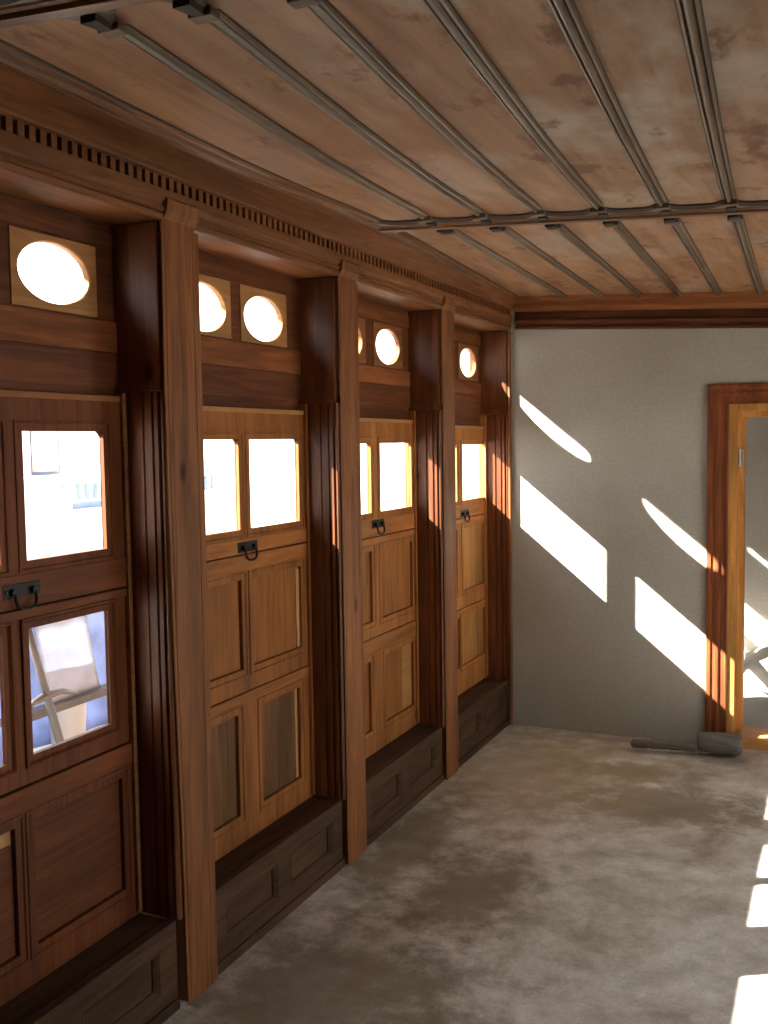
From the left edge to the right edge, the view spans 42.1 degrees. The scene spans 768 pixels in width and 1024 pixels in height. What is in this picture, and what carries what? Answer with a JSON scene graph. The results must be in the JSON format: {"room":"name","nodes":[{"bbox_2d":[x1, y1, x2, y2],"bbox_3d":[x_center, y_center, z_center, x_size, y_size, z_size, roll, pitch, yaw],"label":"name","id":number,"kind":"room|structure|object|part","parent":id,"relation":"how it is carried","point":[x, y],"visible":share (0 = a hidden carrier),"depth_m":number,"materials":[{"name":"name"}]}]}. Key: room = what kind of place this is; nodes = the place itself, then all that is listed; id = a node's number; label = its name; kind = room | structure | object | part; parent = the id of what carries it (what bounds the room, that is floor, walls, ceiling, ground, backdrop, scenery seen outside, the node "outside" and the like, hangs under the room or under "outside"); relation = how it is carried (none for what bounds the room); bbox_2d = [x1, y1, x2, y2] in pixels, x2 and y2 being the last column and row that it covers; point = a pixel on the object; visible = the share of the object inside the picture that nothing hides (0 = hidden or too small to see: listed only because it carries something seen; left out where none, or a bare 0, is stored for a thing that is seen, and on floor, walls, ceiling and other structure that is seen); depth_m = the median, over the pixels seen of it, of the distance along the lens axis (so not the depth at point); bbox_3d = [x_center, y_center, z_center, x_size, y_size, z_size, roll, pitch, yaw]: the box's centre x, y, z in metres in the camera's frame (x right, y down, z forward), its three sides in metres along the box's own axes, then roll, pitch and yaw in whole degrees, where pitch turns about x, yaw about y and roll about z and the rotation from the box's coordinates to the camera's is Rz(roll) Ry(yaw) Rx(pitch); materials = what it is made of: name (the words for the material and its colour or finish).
{"room":"empty traditional room","nodes":[
{"label":"empty traditional room","id":0,"kind":"room"},
{"bbox_2d":[0,0,767,298],"bbox_3d":[0.474,-0.819,1.389,3.110,0.208,7.933,1,4,25],"label":"ceiling","id":1,"kind":"structure","parent":0,"point":[562,148],"depth_m":2.22,"materials":[{"name":"brown wood"}]},
{"bbox_3d":[-0.417,-0.961,2.723,0.087,0.047,1.950,1,4,25],"label":"border moulding","id":2,"kind":"part","parent":1,"relation":"part of","materials":[{"name":"brown wood"}]},
{"bbox_3d":[0.347,-1.109,4.556,0.087,0.039,2.041,1,4,21],"label":"border moulding","id":3,"kind":"part","parent":1,"relation":"part of","materials":[{"name":"brown wood"}]},
{"bbox_2d":[163,690,767,1023],"bbox_3d":[0.676,1.503,2.433,3.250,0.149,9.870,1,4,25],"label":"floor","id":4,"kind":"structure","parent":0,"point":[557,876],"depth_m":3.48,"materials":[{"name":"concrete"}]},
{"bbox_2d":[0,193,142,1006],"bbox_3d":[-0.932,0.175,2.464,0.103,2.257,0.915,1,4,25],"label":"window","id":5,"kind":"structure","parent":4,"relation":"on","point":[70,846],"depth_m":2.61,"materials":[{"name":"brown wood"}]},
{"bbox_3d":[-1.002,0.957,2.333,0.019,0.325,0.341,1,4,25],"label":"wood panel","id":6,"kind":"part","parent":5,"relation":"part of","materials":[{"name":"brown wood"}]},
{"bbox_3d":[-0.894,0.193,2.469,0.020,0.036,0.124,1,4,25],"label":"pull handle","id":7,"kind":"part","parent":5,"relation":"part of","materials":[{"name":"metal"}]},
{"bbox_3d":[-0.941,-0.729,2.402,0.005,0.038,0.865,1,4,25],"label":"head rail","id":8,"kind":"part","parent":5,"relation":"part of","materials":[{"name":"brown wood"}]},
{"bbox_3d":[-0.936,-0.461,2.419,0.008,0.086,0.865,1,4,25],"label":"transom rail","id":9,"kind":"part","parent":5,"relation":"part of","materials":[{"name":"brown wood"}]},
{"bbox_3d":[-0.927,-0.028,2.448,0.042,0.535,0.865,1,4,25],"label":"sash","id":10,"kind":"part","parent":5,"relation":"part of","materials":[{"name":"brown wood"}]},
{"bbox_3d":[-0.906,0.198,2.455,0.004,0.082,0.861,1,4,25],"label":"rail","id":11,"kind":"part","parent":5,"relation":"part of","materials":[{"name":"brown wood"}]},
{"bbox_3d":[-0.906,0.255,2.459,0.004,0.022,0.861,1,4,25],"label":"rail","id":12,"kind":"part","parent":5,"relation":"part of","materials":[{"name":"brown wood"}]},
{"bbox_3d":[-0.922,0.465,2.482,0.046,0.444,0.865,1,4,25],"label":"sash","id":13,"kind":"part","parent":5,"relation":"part of","materials":[{"name":"brown wood"}]},
{"bbox_3d":[-0.899,0.721,2.491,0.004,0.060,0.861,1,4,25],"label":"rail","id":14,"kind":"part","parent":5,"relation":"part of","materials":[{"name":"brown wood"}]},
{"bbox_3d":[-0.913,0.945,2.514,0.042,0.512,0.865,1,4,25],"label":"sash","id":15,"kind":"part","parent":5,"relation":"part of","materials":[{"name":"brown wood"}]},
{"bbox_3d":[-0.834,0.930,2.700,0.019,0.325,0.341,1,4,25],"label":"wood panel","id":16,"kind":"part","parent":5,"relation":"part of","materials":[{"name":"brown wood"}]},
{"bbox_2d":[0,913,179,1023],"bbox_3d":[-0.883,1.369,2.534,0.248,0.350,0.872,1,4,25],"label":"plinth","id":17,"kind":"object","parent":4,"relation":"on","point":[129,975],"visible":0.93,"depth_m":2.67,"materials":[{"name":"brown wood"}]},
{"bbox_3d":[-0.788,1.336,2.487,0.038,0.262,0.872,1,4,25],"label":"frame","id":18,"kind":"part","parent":17,"relation":"part of","materials":[{"name":"brown wood"}]},
{"bbox_3d":[-0.716,1.312,2.674,0.009,0.142,0.327,1,4,25],"label":"recessed panel","id":19,"kind":"part","parent":17,"relation":"part of","materials":[{"name":"brown wood"}]},
{"bbox_2d":[111,196,217,1004],"bbox_3d":[-0.640,0.279,2.919,0.225,2.308,0.198,1,4,25],"label":"window post","id":20,"kind":"object","parent":4,"relation":"on","point":[156,263],"visible":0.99,"depth_m":2.84,"materials":[{"name":"brown wood"}]},
{"bbox_2d":[198,251,314,860],"bbox_3d":[-0.494,0.103,3.417,0.103,2.257,0.915,1,4,25],"label":"window","id":21,"kind":"structure","parent":4,"relation":"on","point":[259,578],"depth_m":3.48,"materials":[{"name":"brown wood"}]},
{"bbox_3d":[-0.572,0.396,3.251,0.019,0.307,0.337,1,4,25],"label":"wood panel","id":22,"kind":"part","parent":21,"relation":"part of","materials":[{"name":"brown wood"}]},
{"bbox_3d":[-0.569,0.872,3.276,0.019,0.348,0.273,1,4,25],"label":"wood panel","id":23,"kind":"part","parent":21,"relation":"part of","materials":[{"name":"brown wood"}]},
{"bbox_3d":[-0.462,0.118,3.407,0.020,0.036,0.124,1,4,25],"label":"pull handle","id":24,"kind":"part","parent":21,"relation":"part of","materials":[{"name":"metal"}]},
{"bbox_3d":[-0.503,-0.800,3.354,0.005,0.038,0.865,1,4,25],"label":"head rail","id":25,"kind":"part","parent":21,"relation":"part of","materials":[{"name":"brown wood"}]},
{"bbox_3d":[-0.498,-0.533,3.372,0.008,0.086,0.865,1,4,25],"label":"transom rail","id":26,"kind":"part","parent":21,"relation":"part of","materials":[{"name":"brown wood"}]},
{"bbox_3d":[-0.489,-0.105,3.400,0.042,0.493,0.865,1,4,25],"label":"sash","id":27,"kind":"part","parent":21,"relation":"part of","materials":[{"name":"brown wood"}]},
{"bbox_3d":[-0.469,0.115,3.407,0.004,0.050,0.861,1,4,25],"label":"rail","id":28,"kind":"part","parent":21,"relation":"part of","materials":[{"name":"brown wood"}]},
{"bbox_3d":[-0.468,0.172,3.411,0.004,0.053,0.861,1,4,25],"label":"rail","id":29,"kind":"part","parent":21,"relation":"part of","materials":[{"name":"brown wood"}]},
{"bbox_3d":[-0.482,0.379,3.433,0.042,0.470,0.865,1,4,25],"label":"sash","id":30,"kind":"part","parent":21,"relation":"part of","materials":[{"name":"brown wood"}]},
{"bbox_3d":[-0.462,0.636,3.443,0.004,0.035,0.861,1,4,25],"label":"rail","id":31,"kind":"part","parent":21,"relation":"part of","materials":[{"name":"brown wood"}]},
{"bbox_3d":[-0.475,0.873,3.467,0.042,0.513,0.865,1,4,25],"label":"sash","id":32,"kind":"part","parent":21,"relation":"part of","materials":[{"name":"brown wood"}]},
{"bbox_3d":[-0.403,0.368,3.620,0.019,0.307,0.337,1,4,25],"label":"wood panel","id":33,"kind":"part","parent":21,"relation":"part of","materials":[{"name":"brown wood"}]},
{"bbox_3d":[-0.392,0.843,3.660,0.019,0.348,0.273,1,4,25],"label":"wood panel","id":34,"kind":"part","parent":21,"relation":"part of","materials":[{"name":"brown wood"}]},
{"bbox_3d":[-0.515,0.402,3.450,0.014,1.657,0.897,1,4,25],"label":"frame","id":35,"kind":"part","parent":21,"relation":"part of","materials":[{"name":"brown wood"}]},
{"bbox_2d":[215,796,344,974],"bbox_3d":[-0.445,1.297,3.486,0.248,0.350,0.872,1,4,25],"label":"plinth","id":36,"kind":"object","parent":4,"relation":"on","point":[265,878],"visible":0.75,"depth_m":3.40,"materials":[{"name":"brown wood"}]},
{"bbox_3d":[-0.445,1.267,3.263,0.009,0.142,0.327,1,4,25],"label":"recessed panel","id":37,"kind":"part","parent":36,"relation":"part of","materials":[{"name":"brown wood"}]},
{"bbox_3d":[-0.278,1.240,3.626,0.009,0.142,0.327,1,4,25],"label":"recessed panel","id":38,"kind":"part","parent":36,"relation":"part of","materials":[{"name":"brown wood"}]},
{"bbox_2d":[297,259,366,865],"bbox_3d":[-0.202,0.208,3.871,0.225,2.308,0.198,1,4,25],"label":"window post","id":39,"kind":"object","parent":4,"relation":"on","point":[328,336],"visible":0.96,"depth_m":3.79,"materials":[{"name":"brown wood"}]},
{"bbox_2d":[358,297,419,758],"bbox_3d":[-0.054,0.029,4.376,0.103,2.253,0.929,1,4,25],"label":"window","id":40,"kind":"structure","parent":4,"relation":"on","point":[389,537],"depth_m":4.49,"materials":[{"name":"brown wood"}]},
{"bbox_3d":[-0.142,0.335,4.187,0.019,0.310,0.346,1,4,25],"label":"wood panel","id":41,"kind":"part","parent":40,"relation":"part of","materials":[{"name":"brown wood"}]},
{"bbox_3d":[-0.141,0.814,4.208,0.019,0.306,0.319,1,4,25],"label":"wood panel","id":42,"kind":"part","parent":40,"relation":"part of","materials":[{"name":"brown wood"}]},
{"bbox_3d":[-0.023,0.051,4.364,0.020,0.036,0.124,1,4,25],"label":"pull handle","id":43,"kind":"part","parent":40,"relation":"part of","materials":[{"name":"metal"}]},
{"bbox_3d":[-0.065,-0.865,4.307,0.005,0.052,0.865,1,4,25],"label":"head rail","id":44,"kind":"part","parent":40,"relation":"part of","materials":[{"name":"brown wood"}]},
{"bbox_3d":[-0.060,-0.597,4.325,0.008,0.072,0.865,1,4,25],"label":"transom rail","id":45,"kind":"part","parent":40,"relation":"part of","materials":[{"name":"brown wood"}]},
{"bbox_3d":[-0.048,-0.150,4.361,0.042,0.511,0.878,1,4,25],"label":"sash","id":46,"kind":"part","parent":40,"relation":"part of","materials":[{"name":"brown wood"}]},
{"bbox_3d":[-0.030,0.068,4.361,0.004,0.072,0.861,1,4,25],"label":"rail","id":47,"kind":"part","parent":40,"relation":"part of","materials":[{"name":"brown wood"}]},
{"bbox_3d":[-0.030,0.123,4.365,0.004,0.025,0.861,1,4,25],"label":"rail","id":48,"kind":"part","parent":40,"relation":"part of","materials":[{"name":"brown wood"}]},
{"bbox_3d":[-0.044,0.326,4.387,0.042,0.435,0.865,1,4,25],"label":"sash","id":49,"kind":"part","parent":40,"relation":"part of","materials":[{"name":"brown wood"}]},
{"bbox_3d":[-0.023,0.582,4.397,0.004,0.067,0.861,1,4,25],"label":"rail","id":50,"kind":"part","parent":40,"relation":"part of","materials":[{"name":"brown wood"}]},
{"bbox_3d":[-0.037,0.800,4.419,0.042,0.508,0.865,1,4,25],"label":"sash","id":51,"kind":"part","parent":40,"relation":"part of","materials":[{"name":"brown wood"}]},
{"bbox_3d":[0.043,0.305,4.591,0.019,0.310,0.346,1,4,25],"label":"wood panel","id":52,"kind":"part","parent":40,"relation":"part of","materials":[{"name":"brown wood"}]},
{"bbox_3d":[0.056,0.782,4.635,0.019,0.306,0.319,1,4,25],"label":"wood panel","id":53,"kind":"part","parent":40,"relation":"part of","materials":[{"name":"brown wood"}]},
{"bbox_2d":[365,725,443,846],"bbox_3d":[-0.007,1.226,4.439,0.248,0.350,0.872,1,4,25],"label":"plinth","id":54,"kind":"object","parent":4,"relation":"on","point":[403,772],"visible":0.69,"depth_m":4.38,"materials":[{"name":"brown wood"}]},
{"bbox_3d":[-0.007,1.196,4.215,0.009,0.142,0.327,1,4,25],"label":"recessed panel","id":55,"kind":"part","parent":54,"relation":"part of","materials":[{"name":"brown wood"}]},
{"bbox_3d":[0.160,1.169,4.579,0.009,0.142,0.327,1,4,25],"label":"recessed panel","id":56,"kind":"part","parent":54,"relation":"part of","materials":[{"name":"brown wood"}]},
{"bbox_2d":[404,295,457,780],"bbox_3d":[0.236,0.136,4.824,0.225,2.308,0.198,1,4,25],"label":"window post","id":57,"kind":"object","parent":4,"relation":"on","point":[430,332],"visible":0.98,"depth_m":4.74,"materials":[{"name":"brown wood"}]},
{"bbox_2d":[458,678,508,767],"bbox_3d":[0.427,1.155,5.382,0.248,0.350,0.852,1,4,25],"label":"plinth","id":58,"kind":"object","parent":4,"relation":"on","point":[482,708],"visible":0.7,"depth_m":5.34,"materials":[{"name":"brown wood"}]},
{"bbox_3d":[0.429,1.125,5.163,0.009,0.142,0.317,1,4,25],"label":"recessed panel","id":59,"kind":"part","parent":58,"relation":"part of","materials":[{"name":"brown wood"}]},
{"bbox_3d":[0.592,1.098,5.518,0.009,0.142,0.317,1,4,25],"label":"recessed panel","id":60,"kind":"part","parent":58,"relation":"part of","materials":[{"name":"brown wood"}]},
{"bbox_2d":[630,732,742,754],"bbox_3d":[1.554,1.182,5.141,0.551,0.106,0.112,0,4,17],"label":"mallet","id":61,"kind":"object","parent":4,"relation":"on","point":[712,742],"visible":1,"depth_m":5.08,"materials":[{"name":"grey wood"}]},
{"bbox_3d":[1.453,1.200,5.171,0.340,0.069,0.067,0,4,16],"label":"handle","id":62,"kind":"part","parent":61,"relation":"part of","materials":[{"name":"wood"}]},
{"bbox_2d":[744,645,767,691],"bbox_3d":[2.545,0.997,6.489,1.250,0.252,0.470,1,4,25],"label":"heap","id":63,"kind":"object","parent":4,"relation":"on","point":[755,661],"visible":0.24,"depth_m":6.40,"materials":[{"name":"white"}]},
{"bbox_2d":[745,687,767,694],"bbox_3d":[2.432,1.123,6.205,0.355,0.041,0.026,1,5,30],"label":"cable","id":64,"kind":"object","parent":4,"relation":"on","point":[751,688],"visible":1,"depth_m":6.25,"materials":[{"name":"white"}]},
{"bbox_2d":[460,310,767,739],"bbox_3d":[1.966,0.007,5.192,3.250,2.820,0.200,1,4,25],"label":"wall","id":65,"kind":"structure","parent":0,"point":[609,426],"depth_m":5.42,"materials":[{"name":"grey paint"}]},
{"bbox_2d":[0,65,517,332],"bbox_3d":[-0.936,-0.864,2.044,0.372,0.228,7.803,1,4,25],"label":"crown molding","id":66,"kind":"structure","parent":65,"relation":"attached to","point":[59,152],"depth_m":2.83,"materials":[{"name":"brown wood"}]},
{"bbox_2d":[454,325,487,695],"bbox_3d":[0.387,-0.044,5.333,0.103,2.250,0.941,1,4,25],"label":"window","id":67,"kind":"structure","parent":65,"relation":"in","point":[470,426],"depth_m":5.51,"materials":[{"name":"brown wood"}]},
{"bbox_3d":[0.305,0.717,5.176,0.019,0.267,0.401,1,4,25],"label":"wood panel","id":68,"kind":"part","parent":67,"relation":"part of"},
{"bbox_3d":[0.437,0.006,5.365,0.020,0.036,0.124,1,4,25],"label":"pull handle","id":69,"kind":"part","parent":67,"relation":"part of","materials":[{"name":"metal"}]},
{"bbox_3d":[0.369,-0.933,5.251,0.005,0.056,0.845,1,4,25],"label":"head rail","id":70,"kind":"part","parent":67,"relation":"part of","materials":[{"name":"brown wood"}]},
{"bbox_3d":[0.374,-0.666,5.268,0.008,0.068,0.845,1,4,25],"label":"transom rail","id":71,"kind":"part","parent":67,"relation":"part of","materials":[{"name":"brown wood"}]},
{"bbox_3d":[0.392,-0.213,5.318,0.042,0.492,0.892,1,4,25],"label":"sash","id":72,"kind":"part","parent":67,"relation":"part of","materials":[{"name":"brown wood"}]},
{"bbox_3d":[0.403,0.004,5.305,0.004,0.059,0.841,1,4,25],"label":"rail","id":73,"kind":"part","parent":67,"relation":"part of","materials":[{"name":"brown wood"}]},
{"bbox_3d":[0.394,0.278,5.341,0.042,0.483,0.870,1,4,25],"label":"sash","id":74,"kind":"part","parent":67,"relation":"part of","materials":[{"name":"brown wood"}]},
{"bbox_3d":[0.404,0.051,5.309,0.004,0.023,0.841,1,4,25],"label":"rail","id":75,"kind":"part","parent":67,"relation":"part of","materials":[{"name":"brown wood"}]},
{"bbox_3d":[0.411,0.532,5.341,0.004,0.014,0.841,1,4,25],"label":"rail","id":76,"kind":"part","parent":67,"relation":"part of","materials":[{"name":"brown wood"}]},
{"bbox_3d":[0.401,0.751,5.373,0.042,0.457,0.892,1,4,25],"label":"sash","id":77,"kind":"part","parent":67,"relation":"part of","materials":[{"name":"brown wood"}]},
{"bbox_3d":[0.486,0.687,5.569,0.019,0.267,0.401,1,4,25],"label":"wood panel","id":78,"kind":"part","parent":67,"relation":"part of","materials":[{"name":"brown wood"}]},
{"bbox_3d":[0.483,0.245,5.546,0.019,0.339,0.363,1,4,25],"label":"wood panel","id":79,"kind":"part","parent":67,"relation":"part of","materials":[{"name":"brown wood"}]},
{"bbox_2d":[480,331,512,724],"bbox_3d":[0.640,0.105,5.678,0.176,2.239,0.037,1,4,25],"label":"pilaster","id":80,"kind":"object","parent":65,"relation":"attached to","point":[495,349],"visible":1,"depth_m":5.65,"materials":[{"name":"brown wood"}]},
{"bbox_2d":[513,291,767,329],"bbox_3d":[1.953,-1.017,4.964,2.714,0.341,0.085,1,4,25],"label":"crown molding","id":81,"kind":"structure","parent":65,"relation":"attached to","point":[740,309],"depth_m":5.23,"materials":[{"name":"brown wood"}]},
{"bbox_3d":[1.953,-1.065,4.960,2.714,0.244,0.085,1,4,25],"label":"crown moulding","id":82,"kind":"part","parent":81,"relation":"part of","materials":[{"name":"brown wood"}]},
{"bbox_2d":[705,382,767,750],"bbox_3d":[2.228,0.292,5.083,1.093,1.901,0.238,1,4,25],"label":"door frame","id":83,"kind":"structure","parent":65,"relation":"in","point":[726,423],"depth_m":5.19,"materials":[{"name":"brown wood"}]},
{"bbox_2d":[744,417,767,652],"bbox_3d":[2.671,-0.207,6.721,3.250,2.621,0.200,1,4,25],"label":"wall","id":84,"kind":"structure","parent":0,"point":[756,520],"depth_m":6.71,"materials":[{"name":"grey paint"}]},
{"label":"outside","id":85,"kind":"structure","parent":0,"visible":0},
{"bbox_2d":[33,470,404,751],"bbox_3d":[-24.754,0.746,22.469,59.699,0.380,100.000,1,4,25],"label":"ground","id":86,"kind":"structure","parent":85,"point":[272,492],"depth_m":34.54,"materials":[{"name":"white"}]},
{"bbox_2d":[29,628,76,742],"bbox_3d":[-1.605,0.950,4.793,0.058,0.914,0.389,0,4,16],"label":"pickaxe","id":87,"kind":"object","parent":86,"relation":"on","point":[46,696],"visible":0.64,"depth_m":4.75},
{"bbox_2d":[0,683,106,726],"bbox_3d":[-1.581,1.171,5.283,0.080,0.430,1.100,1,4,25],"label":"trestle","id":88,"kind":"object","parent":86,"relation":"on","point":[38,712],"visible":0.09,"depth_m":5.14,"materials":[{"name":"wood"}]},
{"bbox_2d":[35,615,99,702],"bbox_3d":[-1.641,0.761,5.186,0.058,0.400,0.410,1,4,25],"label":"leaning board","id":89,"kind":"object","parent":88,"relation":"on","point":[65,647],"visible":0.86,"depth_m":5.19,"materials":[{"name":"white"}]},
{"bbox_2d":[0,611,107,764],"bbox_3d":[-1.983,0.845,5.664,0.123,1.040,2.100,1,4,25],"label":"tarpaulin","id":90,"kind":"object","parent":86,"relation":"on","point":[96,710],"visible":0.05,"depth_m":6.08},
{"bbox_2d":[48,702,86,744],"bbox_3d":[-1.795,1.201,5.659,0.228,0.325,0.228,1,4,25],"label":"bucket","id":91,"kind":"object","parent":86,"relation":"on","point":[72,721],"visible":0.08,"depth_m":5.58,"materials":[{"name":"white plastic"}]},
{"bbox_2d":[22,431,235,559],"bbox_3d":[-5.705,-0.847,15.246,4.900,3.220,7.400,1,4,25],"label":"house","id":92,"kind":"structure","parent":86,"relation":"on","point":[62,480],"depth_m":13.74,"materials":[{"name":"white paint"}]},
{"bbox_3d":[-3.481,-0.357,14.343,0.050,0.260,3.850,1,4,25],"label":"railing","id":93,"kind":"part","parent":92,"relation":"part of","materials":[{"name":"white paint"}]}
]}

